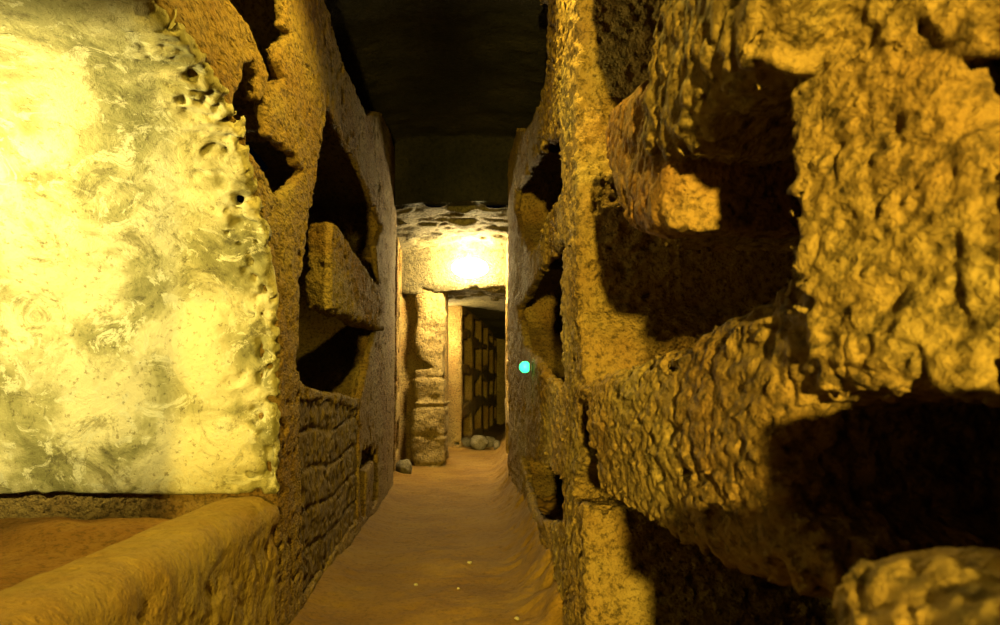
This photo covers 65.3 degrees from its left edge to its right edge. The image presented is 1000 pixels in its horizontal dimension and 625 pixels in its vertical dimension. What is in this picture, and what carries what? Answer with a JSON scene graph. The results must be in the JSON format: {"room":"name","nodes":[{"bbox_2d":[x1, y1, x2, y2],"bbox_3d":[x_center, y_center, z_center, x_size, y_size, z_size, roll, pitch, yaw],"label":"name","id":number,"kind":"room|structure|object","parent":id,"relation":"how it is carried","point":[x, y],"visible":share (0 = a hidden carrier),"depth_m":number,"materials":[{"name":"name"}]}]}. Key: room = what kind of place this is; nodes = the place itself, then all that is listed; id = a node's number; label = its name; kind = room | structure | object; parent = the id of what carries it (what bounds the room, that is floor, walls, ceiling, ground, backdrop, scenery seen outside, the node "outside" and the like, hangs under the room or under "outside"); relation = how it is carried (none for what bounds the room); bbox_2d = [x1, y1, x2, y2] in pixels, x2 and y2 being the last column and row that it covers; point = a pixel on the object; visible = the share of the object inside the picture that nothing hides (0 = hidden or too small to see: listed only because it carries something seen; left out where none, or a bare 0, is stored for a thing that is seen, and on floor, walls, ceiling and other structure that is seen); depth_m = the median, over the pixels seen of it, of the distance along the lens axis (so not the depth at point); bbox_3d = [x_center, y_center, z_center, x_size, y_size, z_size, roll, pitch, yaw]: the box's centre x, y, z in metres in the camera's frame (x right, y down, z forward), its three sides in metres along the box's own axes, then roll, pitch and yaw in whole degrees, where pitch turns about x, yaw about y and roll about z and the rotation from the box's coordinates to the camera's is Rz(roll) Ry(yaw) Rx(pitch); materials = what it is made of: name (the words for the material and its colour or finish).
{"room":"underground catacomb","nodes":[
{"label":"underground catacomb","id":0,"kind":"room"},
{"bbox_2d":[0,0,496,624],"bbox_3d":[-1.010,0.074,8.251,2.247,3.555,24.540,0,-5,0],"label":"wall","id":1,"kind":"structure","parent":0,"point":[280,64],"depth_m":3.77,"materials":[{"name":"brown stone"}]},
{"bbox_2d":[0,516,170,590],"bbox_3d":[-1.488,0.771,1.789,1.176,0.318,2.052,0,-5,0],"label":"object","id":2,"kind":"object","parent":1,"relation":"in","point":[29,547],"visible":0.35,"depth_m":2.42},
{"bbox_2d":[0,0,280,494],"bbox_3d":[-1.450,-0.105,1.842,1.354,1.332,2.130,0,-5,0],"label":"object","id":3,"kind":"structure","parent":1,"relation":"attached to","point":[133,328],"depth_m":2.70,"materials":[{"name":"beige stone"}]},
{"bbox_2d":[297,395,357,590],"bbox_3d":[-0.927,0.841,3.967,0.176,0.866,1.753,0,-5,-2],"label":"wall","id":4,"kind":"structure","parent":1,"relation":"attached to","point":[328,431],"depth_m":3.77,"materials":[{"name":"brown stone"}]},
{"bbox_2d":[305,222,383,331],"bbox_3d":[-0.903,-0.151,4.785,0.156,0.460,1.935,0,-5,0],"label":"rock slab","id":5,"kind":"object","parent":1,"relation":"attached to","point":[337,284],"visible":1,"depth_m":4.04,"materials":[{"name":"brown stone"}]},
{"bbox_2d":[289,422,563,624],"bbox_3d":[-0.340,1.651,8.381,2.650,0.242,25.000,0,-5,0],"label":"floor","id":6,"kind":"structure","parent":0,"point":[431,522],"depth_m":4.19,"materials":[{"name":"brown soil"}]},
{"bbox_2d":[0,495,279,624],"bbox_3d":[-0.912,0.892,1.767,0.271,0.669,2.216,0,-5,0],"label":"stone parapet","id":7,"kind":"object","parent":6,"relation":"on","point":[215,563],"visible":1,"depth_m":1.97,"materials":[{"name":"beige stone"}]},
{"bbox_2d":[396,459,411,473],"bbox_3d":[-1.030,1.657,8.337,0.180,0.186,0.229,0,-5,0],"label":"rubble stone","id":8,"kind":"object","parent":6,"relation":"on","point":[404,466],"visible":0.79,"depth_m":8.26,"materials":[{"name":"grey stone"}]},
{"bbox_2d":[409,289,449,467],"bbox_3d":[-0.845,0.465,9.545,0.453,2.979,0.851,0,-5,0],"label":"rock pillar","id":9,"kind":"structure","parent":6,"relation":"on","point":[428,427],"depth_m":9.19,"materials":[{"name":"beige stone"}]},
{"bbox_2d":[461,437,470,446],"bbox_3d":[-0.519,1.979,11.758,0.231,0.190,0.182,4,-6,-35],"label":"rubble stone","id":10,"kind":"object","parent":6,"relation":"on","point":[466,441],"visible":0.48,"depth_m":11.70,"materials":[{"name":"grey stone"}]},
{"bbox_2d":[470,435,487,449],"bbox_3d":[-0.306,1.939,11.569,0.269,0.238,0.256,0,-5,0],"label":"rubble stone","id":11,"kind":"object","parent":6,"relation":"on","point":[477,442],"visible":0.91,"depth_m":11.48,"materials":[{"name":"grey stone"}]},
{"bbox_2d":[485,436,495,446],"bbox_3d":[-0.147,1.995,12.012,0.167,0.186,0.195,4,-7,-39],"label":"rubble stone","id":12,"kind":"object","parent":6,"relation":"on","point":[491,440],"visible":0.56,"depth_m":11.94,"materials":[{"name":"stone"}]},
{"bbox_2d":[493,440,500,449],"bbox_3d":[-0.044,1.950,11.360,0.113,0.179,0.160,0,-5,0],"label":"rubble stone","id":13,"kind":"object","parent":6,"relation":"on","point":[496,445],"visible":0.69,"depth_m":11.31,"materials":[{"name":"grey stone"}]},
{"bbox_2d":[324,0,547,208],"bbox_3d":[-0.212,-1.736,1.706,2.680,0.752,11.157,0,-5,0],"label":"ceiling","id":14,"kind":"structure","parent":0,"point":[452,83],"depth_m":5.72,"materials":[{"name":"brown stone"}]},
{"bbox_2d":[396,204,507,339],"bbox_3d":[-0.306,0.036,13.904,2.700,0.879,13.588,0,-5,0],"label":"wall","id":15,"kind":"structure","parent":0,"point":[431,239],"depth_m":9.21,"materials":[{"name":"beige stone"}]},
{"bbox_2d":[452,258,487,277],"bbox_3d":[-0.343,-0.498,9.008,0.406,0.220,0.450,0,-5,0],"label":"globe lamp","id":16,"kind":"object","parent":15,"relation":"attached to","point":[469,267],"visible":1,"depth_m":8.82,"materials":[{"name":"white glass"}]},
{"bbox_2d":[497,339,505,424],"bbox_3d":[0.069,1.428,18.598,1.804,2.808,0.062,1,-5,-15],"label":"wall","id":17,"kind":"structure","parent":0,"point":[501,392],"depth_m":18.57,"materials":[{"name":"brown stone"}]},
{"bbox_2d":[505,0,999,624],"bbox_3d":[0.482,0.076,8.272,0.871,3.560,24.520,0,-5,0],"label":"wall","id":18,"kind":"structure","parent":0,"point":[896,152],"depth_m":2.23,"materials":[{"name":"brown stone"}]},
{"bbox_2d":[519,361,532,372],"bbox_3d":[0.168,0.321,4.591,0.109,0.072,0.072,0,-5,0],"label":"lamp","id":19,"kind":"object","parent":18,"relation":"attached to","point":[524,366],"visible":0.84,"depth_m":4.57,"materials":[{"name":"glass"}]},
{"bbox_2d":[606,0,860,253],"bbox_3d":[0.576,-0.312,1.270,0.723,0.406,1.285,0,-5,0],"label":"burial niche","id":20,"kind":"object","parent":18,"relation":"attached to","point":[700,156],"visible":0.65,"depth_m":1.04,"materials":[{"name":"brown stone"}]},
{"bbox_2d":[656,235,799,253],"bbox_3d":[0.650,-0.345,1.284,0.564,0.325,1.259,0,-5,0],"label":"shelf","id":21,"kind":"object","parent":20,"relation":"attached to","point":[720,243],"depth_m":1.74,"materials":[{"name":"brown stone"}]},
{"bbox_2d":[575,265,999,599],"bbox_3d":[0.582,0.216,1.568,0.723,0.399,1.926,0,-5,0],"label":"rock ledge","id":22,"kind":"object","parent":18,"relation":"attached to","point":[736,441],"visible":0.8,"depth_m":0.81,"materials":[{"name":"brown stone"}]},
{"bbox_2d":[832,547,999,624],"bbox_3d":[0.281,0.229,0.374,0.167,0.227,0.268,0,-5,0],"label":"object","id":23,"kind":"object","parent":18,"relation":"on","point":[938,585],"visible":1,"depth_m":0.41,"materials":[{"name":"beige stone"}]}
]}

